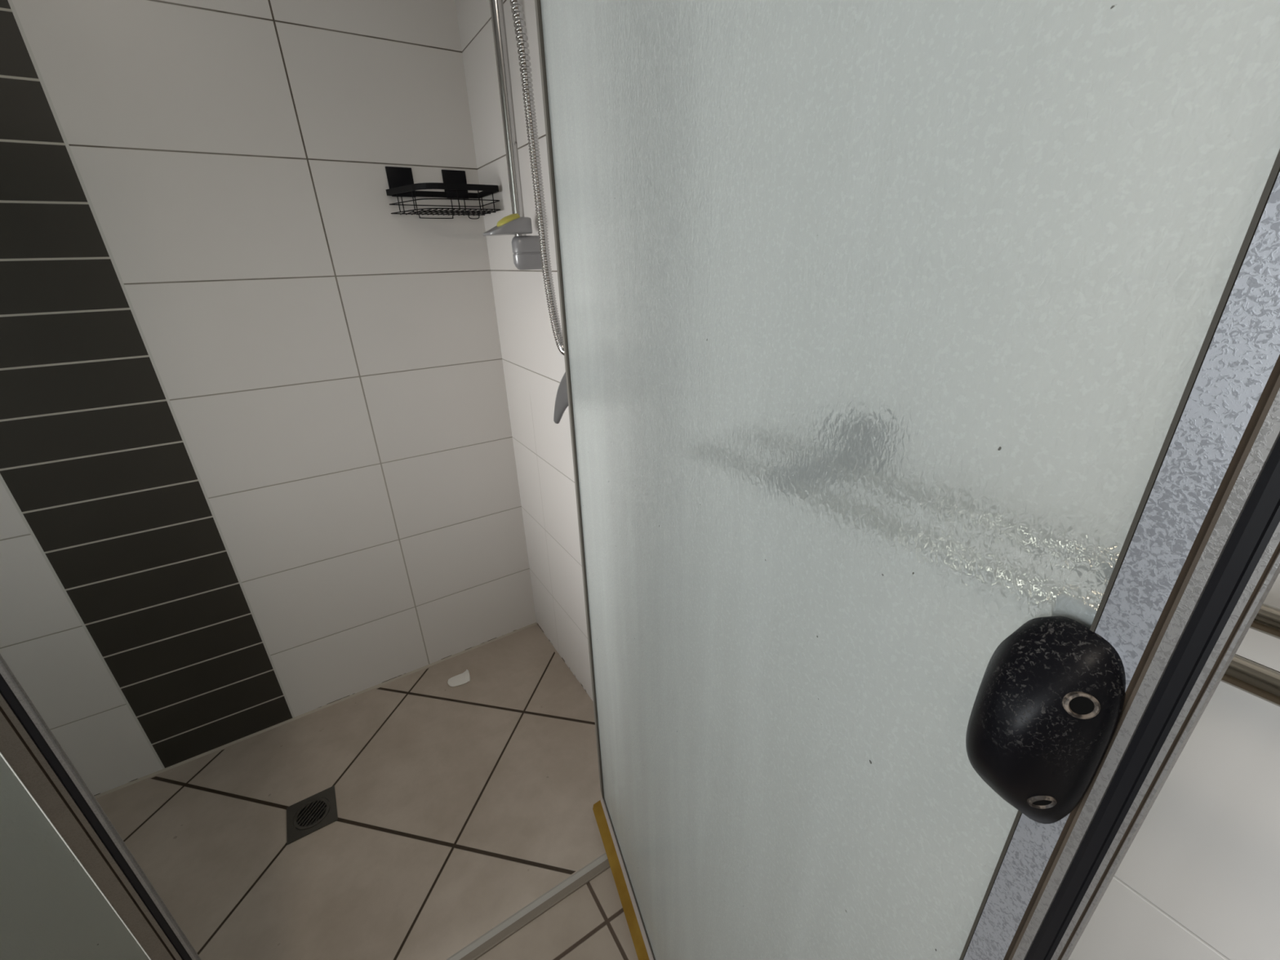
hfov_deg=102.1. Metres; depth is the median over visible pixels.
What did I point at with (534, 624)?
baseboard
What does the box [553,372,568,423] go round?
shower mixer
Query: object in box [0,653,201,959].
screen
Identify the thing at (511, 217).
soap bar
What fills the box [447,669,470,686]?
scrap
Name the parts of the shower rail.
soap dish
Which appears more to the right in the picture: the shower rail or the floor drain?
the shower rail
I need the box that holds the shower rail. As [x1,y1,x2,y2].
[483,0,542,270]
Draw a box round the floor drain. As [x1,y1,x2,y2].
[286,785,337,844]
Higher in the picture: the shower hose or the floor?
the shower hose
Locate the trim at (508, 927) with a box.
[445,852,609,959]
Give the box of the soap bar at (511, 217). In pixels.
[496,213,519,226]
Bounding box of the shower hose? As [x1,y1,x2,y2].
[509,0,564,355]
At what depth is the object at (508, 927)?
1.09 m
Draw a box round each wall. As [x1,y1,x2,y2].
[0,0,536,795]
[455,0,1279,959]
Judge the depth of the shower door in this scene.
0.23 m
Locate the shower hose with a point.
(517, 9)
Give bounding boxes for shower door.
[534,0,1279,959]
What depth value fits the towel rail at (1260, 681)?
0.28 m
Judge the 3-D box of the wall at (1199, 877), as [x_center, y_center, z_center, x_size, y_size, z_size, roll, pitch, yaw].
[0.401,-0.104,0.390,0.100,2.400,2.900,-16,27,-29]
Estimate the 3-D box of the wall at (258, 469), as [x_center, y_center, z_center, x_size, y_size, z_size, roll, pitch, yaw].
[-1.419,-0.302,0.971,2.500,2.400,0.100,-16,27,-29]
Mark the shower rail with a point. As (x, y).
(526, 249)
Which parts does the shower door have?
rail, handle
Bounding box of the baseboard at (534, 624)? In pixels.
[93,622,537,798]
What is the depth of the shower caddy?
1.29 m
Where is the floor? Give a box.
[95,624,638,959]
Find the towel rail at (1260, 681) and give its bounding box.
[1221,603,1279,706]
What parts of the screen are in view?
glass panel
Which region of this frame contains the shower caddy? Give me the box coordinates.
[385,166,500,219]

